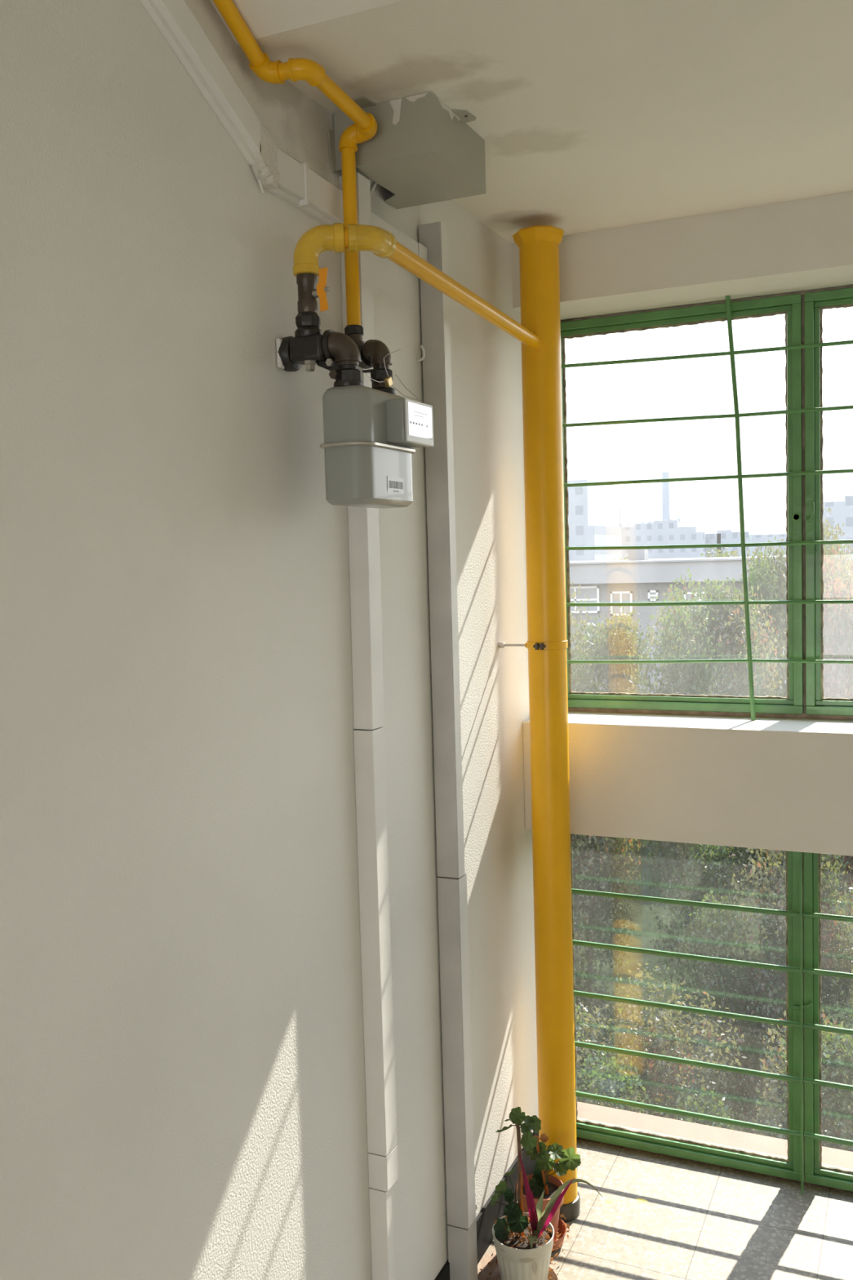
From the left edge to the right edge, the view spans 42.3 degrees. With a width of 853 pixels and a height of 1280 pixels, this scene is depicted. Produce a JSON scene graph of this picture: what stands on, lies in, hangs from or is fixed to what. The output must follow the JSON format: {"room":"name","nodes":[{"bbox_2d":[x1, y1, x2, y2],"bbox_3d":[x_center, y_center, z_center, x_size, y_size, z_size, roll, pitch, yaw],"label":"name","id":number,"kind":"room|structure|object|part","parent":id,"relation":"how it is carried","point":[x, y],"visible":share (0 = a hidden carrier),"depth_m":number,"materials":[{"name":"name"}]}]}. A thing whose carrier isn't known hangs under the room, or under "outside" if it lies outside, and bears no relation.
{"room":"apartment stairwell landing","nodes":[
{"label":"apartment stairwell landing","id":0,"kind":"room"},
{"bbox_2d":[0,0,538,1279],"bbox_3d":[-0.999,0.017,0.521,0.150,3.567,6.520,0,5,24],"label":"wall","id":1,"kind":"structure","parent":0,"point":[183,1080],"depth_m":1.77,"materials":[{"name":"paint"}]},
{"bbox_2d":[140,0,427,262],"bbox_3d":[-0.327,-1.052,1.775,0.030,0.585,1.520,0,5,24],"label":"cable conduit","id":2,"kind":"object","parent":1,"relation":"attached to","point":[275,171],"visible":0.87,"depth_m":1.83,"materials":[{"name":"grey paint"}]},
{"bbox_2d":[338,172,398,1279],"bbox_3d":[-0.107,0.368,2.259,0.044,2.561,0.076,0,5,24],"label":"cable conduit","id":3,"kind":"object","parent":1,"relation":"attached to","point":[363,522],"visible":0.9,"depth_m":2.23,"materials":[{"name":"white plastic"}]},
{"bbox_2d":[320,385,433,508],"bbox_3d":[-0.086,-0.343,1.976,0.131,0.206,0.223,0,5,24],"label":"gas meter","id":4,"kind":"object","parent":1,"relation":"attached to","point":[370,433],"visible":1,"depth_m":1.90,"materials":[{"name":"grey metal"}]},
{"bbox_2d":[328,331,364,386],"bbox_3d":[-0.140,-0.490,1.923,0.058,0.099,0.053,-1,4,15],"label":"inlet","id":5,"kind":"object","parent":4,"relation":"attached to","point":[345,352],"visible":0.97,"depth_m":1.91,"materials":[{"name":"brown metal"}]},
{"bbox_2d":[275,311,339,379],"bbox_3d":[-0.200,-0.515,1.945,0.122,0.120,0.067,0,5,24],"label":"gas regulator","id":6,"kind":"object","parent":5,"relation":"attached to","point":[308,347],"visible":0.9,"depth_m":1.92,"materials":[{"name":"black metal"}]},
{"bbox_3d":[-0.167,-0.474,1.935,0.053,0.038,0.020,0,5,24],"label":"bracket arm","id":7,"kind":"part","parent":6,"relation":"part of","materials":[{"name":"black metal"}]},
{"bbox_2d":[366,348,435,411],"bbox_3d":[-0.045,-0.475,1.979,0.066,0.121,0.147,0,5,24],"label":"tag","id":8,"kind":"object","parent":4,"relation":"hanging from","point":[388,381],"visible":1,"depth_m":1.99,"materials":[{"name":"gold metal"}]},
{"bbox_2d":[416,345,425,361],"bbox_3d":[-0.013,-0.646,2.485,0.021,0.037,0.008,0,4,16],"label":"wall hook","id":9,"kind":"object","parent":1,"relation":"attached to","point":[421,346],"visible":1,"depth_m":2.48,"materials":[{"name":"white plastic"}]},
{"bbox_2d":[418,221,477,1279],"bbox_3d":[0.058,0.338,2.603,0.058,2.561,0.078,0,5,24],"label":"cable conduit","id":10,"kind":"object","parent":1,"relation":"attached to","point":[461,1208],"visible":1,"depth_m":2.57,"materials":[{"name":"white plastic"}]},
{"bbox_2d":[434,1130,538,1279],"bbox_3d":[-0.908,1.744,0.546,0.008,0.115,6.370,0,5,24],"label":"baseboard","id":11,"kind":"structure","parent":1,"relation":"attached to","point":[486,1218],"depth_m":2.92,"materials":[{"name":"paint"}]},
{"bbox_2d":[498,641,527,648],"bbox_3d":[0.235,0.014,2.964,0.082,0.016,0.018,0,5,23],"label":"rod","id":12,"kind":"object","parent":1,"relation":"attached to","point":[501,645],"visible":0.95,"depth_m":2.97,"materials":[{"name":"metal"}]},
{"bbox_3d":[0.235,0.014,2.965,0.082,0.006,0.006,0,5,22],"label":"rod","id":13,"kind":"part","parent":12,"relation":"part of","materials":[{"name":"metal"}]},
{"bbox_2d":[492,1212,554,1279],"bbox_3d":[0.241,1.530,2.727,0.153,0.143,0.153,0,5,24],"label":"pot","id":14,"kind":"object","parent":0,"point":[528,1264],"depth_m":2.68,"materials":[{"name":"beige plastic"}]},
{"bbox_2d":[209,0,852,243],"bbox_3d":[-0.022,-1.362,-0.242,2.250,1.022,6.156,0,5,24],"label":"ceiling","id":15,"kind":"structure","parent":0,"point":[591,115],"depth_m":2.04,"materials":[{"name":"paint"}]},
{"bbox_2d":[212,0,377,325],"bbox_3d":[-0.340,-0.955,1.624,0.110,0.806,1.032,0,5,24],"label":"pipe","id":16,"kind":"object","parent":15,"relation":"attached to","point":[364,128],"visible":1,"depth_m":1.95,"materials":[{"name":"yellow metal"}]},
{"bbox_2d":[344,324,395,395],"bbox_3d":[-0.106,-0.525,2.075,0.052,0.147,0.136,-4,5,-32],"label":"outlet","id":17,"kind":"object","parent":16,"relation":"attached to","point":[372,352],"visible":0.62,"depth_m":2.03,"materials":[{"name":"brown metal"}]},
{"bbox_2d":[327,91,486,208],"bbox_3d":[-0.024,-0.971,2.191,0.239,0.112,0.312,0,5,24],"label":"metal box","id":18,"kind":"object","parent":15,"relation":"attached to","point":[422,150],"visible":0.96,"depth_m":2.12,"materials":[{"name":"grey metal"}]},
{"bbox_2d":[370,181,377,196],"bbox_3d":[-0.089,-0.942,2.241,0.118,0.159,0.018,-5,5,-39],"label":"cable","id":19,"kind":"object","parent":18,"relation":"attached to","point":[372,188],"visible":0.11,"depth_m":2.22,"materials":[{"name":"white plastic"}]},
{"bbox_3d":[-0.083,-0.964,2.092,0.207,0.108,0.002,0,5,24],"label":"panel","id":20,"kind":"part","parent":18,"relation":"part of","materials":[{"name":"grey metal"}]},
{"bbox_3d":[-0.027,-0.922,2.219,0.205,0.002,0.268,0,5,24],"label":"panel","id":21,"kind":"part","parent":18,"relation":"part of","materials":[{"name":"grey metal"}]},
{"bbox_3d":[0.027,-0.985,2.338,0.205,0.108,0.002,0,5,24],"label":"panel","id":22,"kind":"part","parent":18,"relation":"part of","materials":[{"name":"grey metal"}]},
{"bbox_3d":[0.066,-0.975,2.173,0.002,0.108,0.270,0,5,24],"label":"panel","id":23,"kind":"part","parent":18,"relation":"part of","materials":[{"name":"grey metal"}]},
{"bbox_2d":[516,1173,564,1241],"bbox_3d":[0.303,1.514,2.918,0.126,0.143,0.126,0,5,24],"label":"pot","id":24,"kind":"object","parent":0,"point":[537,1188],"depth_m":2.90,"materials":[{"name":"ceramic"}]},
{"bbox_2d":[477,1137,852,1279],"bbox_3d":[0.117,1.881,0.093,2.550,0.150,6.670,0,5,24],"label":"floor","id":25,"kind":"structure","parent":0,"point":[657,1216],"depth_m":2.97,"materials":[{"name":"tile"}]},
{"bbox_2d":[489,1265,558,1279],"bbox_3d":[0.243,1.597,2.732,0.170,0.021,0.170,0,5,24],"label":"saucer","id":26,"kind":"object","parent":25,"relation":"on","point":[495,1274],"visible":0.27,"depth_m":2.76,"materials":[{"name":"brown ceramic"}]},
{"bbox_2d":[490,1106,554,1279],"bbox_3d":[0.236,1.370,2.715,0.153,0.464,0.153,-5,5,-35],"label":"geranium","id":27,"kind":"object","parent":26,"relation":"on","point":[528,1264],"visible":1,"depth_m":2.69,"materials":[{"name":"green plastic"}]},
{"bbox_3d":[0.219,1.403,2.737,0.017,0.131,0.006,1,5,29],"label":"stem","id":28,"kind":"part","parent":27,"relation":"part of","materials":[{"name":"plant"}]},
{"bbox_3d":[0.227,1.330,2.716,0.019,0.290,0.012,0,5,24],"label":"stem","id":29,"kind":"part","parent":27,"relation":"part of","materials":[{"name":"plant"}]},
{"bbox_3d":[0.234,1.385,2.706,0.008,0.170,0.008,0,5,24],"label":"stem","id":30,"kind":"part","parent":27,"relation":"part of","materials":[{"name":"orange"}]},
{"bbox_2d":[519,1153,602,1248],"bbox_3d":[0.325,1.367,2.659,0.201,0.228,0.068,-1,4,7],"label":"plant","id":31,"kind":"object","parent":27,"relation":"on","point":[540,1220],"visible":1,"depth_m":2.69,"materials":[{"name":"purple plant"}]},
{"bbox_2d":[480,1203,569,1279],"bbox_3d":[0.227,1.519,2.758,0.201,0.180,0.290,0,5,24],"label":"leaf litter","id":32,"kind":"object","parent":25,"relation":"on","point":[522,1239],"visible":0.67,"depth_m":2.71,"materials":[{"name":"brown plant"}]},
{"bbox_2d":[512,225,580,1222],"bbox_3d":[0.331,0.259,2.956,0.132,2.652,0.134,0,5,24],"label":"riser pipe","id":33,"kind":"object","parent":25,"relation":"on","point":[538,246],"visible":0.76,"depth_m":2.91,"materials":[{"name":"yellow metal"}]},
{"bbox_2d":[293,222,542,349],"bbox_3d":[0.047,-0.722,2.373,0.148,0.090,1.079,0,5,24],"label":"pipe","id":34,"kind":"object","parent":33,"relation":"attached to","point":[335,237],"visible":0.96,"depth_m":1.96,"materials":[{"name":"yellow metal"}]},
{"bbox_2d":[296,266,330,313],"bbox_3d":[-0.196,-0.610,1.924,0.072,0.080,0.040,0,5,24],"label":"valve","id":35,"kind":"object","parent":34,"relation":"attached to","point":[308,293],"visible":0.96,"depth_m":1.92,"materials":[{"name":"brown metal"}]},
{"bbox_3d":[-0.187,-0.605,1.921,0.022,0.015,0.015,0,5,24],"label":"stem","id":36,"kind":"part","parent":35,"relation":"part of","materials":[{"name":"metal"}]},
{"bbox_3d":[-0.180,-0.606,1.906,0.023,0.073,0.004,0,5,24],"label":"handle","id":37,"kind":"part","parent":35,"relation":"part of","materials":[{"name":"orange plastic"}]},
{"bbox_2d":[551,1217,566,1251],"bbox_3d":[0.305,1.574,2.922,0.134,0.035,0.134,0,5,24],"label":"saucer","id":38,"kind":"object","parent":25,"relation":"on","point":[562,1228],"visible":0.21,"depth_m":2.92,"materials":[{"name":"ceramic"}]},
{"bbox_2d":[516,1133,581,1241],"bbox_3d":[0.311,1.446,2.901,0.126,0.282,0.156,-5,6,-41],"label":"geranium","id":39,"kind":"object","parent":38,"relation":"on","point":[540,1181],"visible":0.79,"depth_m":2.89,"materials":[{"name":"plant"}]},
{"bbox_3d":[0.305,1.395,2.907,0.039,0.157,0.010,0,5,24],"label":"stem","id":40,"kind":"part","parent":39,"relation":"part of","materials":[{"name":"orange"}]},
{"bbox_3d":[0.324,1.420,2.900,0.055,0.107,0.008,0,5,24],"label":"stem","id":41,"kind":"part","parent":39,"relation":"part of","materials":[{"name":"plant"}]},
{"bbox_2d":[511,191,852,320],"bbox_3d":[1.337,-1.096,2.760,2.250,0.325,0.374,0,5,24],"label":"wall","id":42,"kind":"structure","parent":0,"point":[806,244],"depth_m":2.87,"materials":[{"name":"paint"}]},
{"bbox_2d":[561,295,852,720],"bbox_3d":[1.007,-0.356,2.960,1.450,1.162,0.012,0,5,24],"label":"window grille","id":43,"kind":"object","parent":42,"relation":"attached to","point":[731,353],"visible":0.87,"depth_m":3.03,"materials":[{"name":"green metal"}]},
{"bbox_2d":[522,711,852,856],"bbox_3d":[1.380,0.381,2.869,2.250,0.316,0.374,0,5,24],"label":"wall","id":44,"kind":"structure","parent":0,"point":[780,784],"depth_m":2.95,"materials":[{"name":"paint"}]},
{"bbox_2d":[560,293,804,714],"bbox_3d":[0.707,-0.365,3.167,0.712,1.139,0.059,0,5,24],"label":"window","id":45,"kind":"structure","parent":44,"relation":"in","point":[790,305],"depth_m":3.06,"materials":[{"name":"green paint"}]},
{"bbox_2d":[570,833,812,1181],"bbox_3d":[0.753,1.033,3.262,0.744,1.020,0.069,0,5,24],"label":"window","id":46,"kind":"structure","parent":44,"relation":"in","point":[789,1167],"depth_m":3.18,"materials":[{"name":"green paint"}]},
{"bbox_2d":[560,285,852,1191],"bbox_3d":[1.420,0.304,2.956,2.250,2.500,0.110,0,5,24],"label":"window frame","id":47,"kind":"structure","parent":44,"relation":"attached to","point":[804,715],"depth_m":3.07,"materials":[{"name":"green metal"}]},
{"bbox_2d":[571,852,852,1194],"bbox_3d":[1.045,1.049,3.056,1.450,1.018,0.029,0,5,24],"label":"window grille","id":48,"kind":"object","parent":44,"relation":"in","point":[801,970],"visible":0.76,"depth_m":3.14,"materials":[{"name":"green metal"}]},
{"bbox_2d":[803,852,852,1191],"bbox_3d":[1.400,1.035,2.977,0.718,1.020,0.053,0,5,24],"label":"window","id":49,"kind":"structure","parent":44,"relation":"in","point":[816,1172],"depth_m":3.10,"materials":[{"name":"green paint"}]},
{"bbox_2d":[804,287,852,715],"bbox_3d":[1.359,-0.362,2.866,0.711,1.139,0.070,0,5,24],"label":"window","id":50,"kind":"structure","parent":44,"relation":"in","point":[815,302],"depth_m":2.99,"materials":[{"name":"green paint"}]},
{"bbox_2d":[577,1101,852,1169],"bbox_3d":[1.399,1.527,3.102,2.400,0.042,0.115,0,5,24],"label":"ledge","id":51,"kind":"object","parent":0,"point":[732,1138],"depth_m":3.36,"materials":[{"name":"concrete"}]},
{"label":"outside","id":52,"kind":"structure","parent":0,"visible":0},
{"bbox_2d":[574,655,852,1150],"bbox_3d":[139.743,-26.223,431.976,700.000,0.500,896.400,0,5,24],"label":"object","id":53,"kind":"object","parent":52,"point":[642,915],"depth_m":25.11,"materials":[{"name":"green plant"}]},
{"bbox_2d":[568,479,622,560],"bbox_3d":[17.857,-13.151,164.232,19.000,19.610,15.000,0,5,24],"label":"tower block","id":54,"kind":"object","parent":53,"relation":"on","point":[592,508],"visible":0.25,"depth_m":155.00,"materials":[{"name":"white concrete"}]},
{"bbox_2d":[572,834,642,1054],"bbox_3d":[2.032,4.944,18.628,3.005,5.748,2.740,-3,4,-20],"label":"tree","id":55,"kind":"object","parent":53,"relation":"on","point":[587,868],"visible":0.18,"depth_m":18.02,"materials":[{"name":"green plant"}]},
{"bbox_2d":[570,582,656,990],"bbox_3d":[3.289,3.107,23.122,3.103,8.698,3.214,-3,4,-19],"label":"tree","id":56,"kind":"object","parent":53,"relation":"on","point":[615,649],"visible":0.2,"depth_m":22.41,"materials":[{"name":"green plant"}]},
{"bbox_2d":[575,962,746,1129],"bbox_3d":[2.535,6.204,13.595,2.896,4.019,2.999,-3,4,-16],"label":"tree","id":57,"kind":"object","parent":53,"relation":"on","point":[600,1082],"visible":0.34,"depth_m":13.76,"materials":[{"name":"green plant"}]},
{"bbox_2d":[662,471,670,520],"bbox_3d":[108.095,-53.003,497.094,4.000,45.210,4.000,0,5,24],"label":"chimney","id":58,"kind":"object","parent":53,"relation":"on","point":[665,486],"visible":0.34,"depth_m":495.00,"materials":[{"name":"grey"}]},
{"bbox_2d":[618,507,715,559],"bbox_3d":[52.833,-22.127,268.749,32.400,20.210,15.000,0,5,24],"label":"apartment block","id":59,"kind":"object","parent":53,"relation":"on","point":[671,531],"visible":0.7,"depth_m":259.19,"materials":[{"name":"grey concrete"}]},
{"bbox_2d":[620,518,680,527],"bbox_3d":[53.284,-27.879,262.541,14.300,1.540,1.000,0,5,24],"label":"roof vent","id":60,"kind":"object","parent":59,"relation":"attached to","point":[679,519],"depth_m":262.67,"materials":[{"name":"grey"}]},
{"bbox_2d":[569,549,786,695],"bbox_3d":[5.911,1.100,44.444,16.800,9.390,9.600,0,5,24],"label":"roofed building","id":61,"kind":"structure","parent":53,"relation":"on","point":[601,580],"depth_m":38.85,"materials":[{"name":"grey concrete"}]},
{"bbox_3d":[5.310,-1.458,39.968,1.880,0.860,0.040,0,5,24],"label":"pane","id":62,"kind":"part","parent":61,"relation":"part of","materials":[{"name":"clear glass"}]},
{"bbox_3d":[6.954,-1.302,39.236,0.680,0.760,0.040,0,5,24],"label":"pane","id":63,"kind":"part","parent":61,"relation":"part of","materials":[{"name":"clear glass"}]},
{"bbox_3d":[9.332,-1.262,38.161,0.700,0.700,0.040,0,5,24],"label":"pane","id":64,"kind":"part","parent":61,"relation":"part of","materials":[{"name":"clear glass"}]},
{"bbox_2d":[626,567,782,1029],"bbox_3d":[5.239,3.107,20.780,2.835,8.928,3.109,1,5,30],"label":"tree","id":65,"kind":"object","parent":53,"relation":"on","point":[721,622],"visible":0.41,"depth_m":20.47,"materials":[{"name":"green plant"}]},
{"bbox_2d":[700,547,739,557],"bbox_3d":[17.332,-0.953,67.153,5.848,9.548,5.040,0,4,21],"label":"tree","id":66,"kind":"object","parent":53,"relation":"on","point":[718,554],"visible":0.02,"depth_m":67.31,"materials":[{"name":"green plant"}]},
{"bbox_2d":[717,550,749,557],"bbox_3d":[16.958,-0.117,58.261,4.619,9.201,5.533,0,5,24],"label":"tree","id":67,"kind":"object","parent":53,"relation":"on","point":[732,553],"visible":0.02,"depth_m":58.50,"materials":[{"name":"green plant"}]},
{"bbox_2d":[706,529,786,557],"bbox_3d":[79.751,-18.979,257.920,25.600,13.960,13.000,0,5,24],"label":"apartment block","id":68,"kind":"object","parent":53,"relation":"on","point":[722,536],"visible":0.29,"depth_m":254.06,"materials":[{"name":"white concrete"}]},
{"bbox_2d":[648,843,852,1137],"bbox_3d":[5.087,5.035,17.017,3.106,5.674,3.000,-2,4,-3],"label":"tree","id":69,"kind":"object","parent":53,"relation":"on","point":[772,862],"visible":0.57,"depth_m":16.46,"materials":[{"name":"green plant"}]},
{"bbox_2d":[732,506,851,697],"bbox_3d":[8.606,1.985,25.880,2.793,10.230,2.892,1,5,35],"label":"tree","id":70,"kind":"object","parent":53,"relation":"on","point":[775,589],"visible":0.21,"depth_m":25.59,"materials":[{"name":"green plant"}]},
{"bbox_2d":[751,1008,852,1151],"bbox_3d":[5.111,6.119,12.724,2.457,4.082,2.694,2,6,43],"label":"tree","id":71,"kind":"object","parent":53,"relation":"on","point":[837,1064],"visible":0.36,"depth_m":12.30,"materials":[{"name":"green plant"}]},
{"bbox_2d":[785,513,852,915],"bbox_3d":[8.068,2.558,20.718,2.460,9.870,2.264,-3,4,-11],"label":"tree","id":72,"kind":"object","parent":53,"relation":"on","point":[840,620],"visible":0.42,"depth_m":20.01,"materials":[{"name":"green plant"}]},
{"bbox_2d":[822,495,852,575],"bbox_3d":[64.582,-11.892,152.520,18.200,16.110,12.000,0,5,24],"label":"apartment block","id":73,"kind":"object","parent":53,"relation":"on","point":[842,512],"visible":0.37,"depth_m":149.32,"materials":[{"name":"white concrete"}]},
{"bbox_2d":[823,538,852,658],"bbox_3d":[22.824,-0.838,62.111,5.398,9.740,4.652,-1,4,6],"label":"tree","id":74,"kind":"object","parent":53,"relation":"on","point":[849,556],"visible":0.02,"depth_m":60.76,"materials":[{"name":"green plant"}]},
{"bbox_2d":[843,557,852,654],"bbox_3d":[23.902,-0.699,55.371,6.203,10.386,7.197,-2,4,-1],"label":"tree","id":75,"kind":"object","parent":53,"relation":"on","point":[848,557],"visible":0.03,"depth_m":55.90,"materials":[{"name":"green plant"}]}
]}

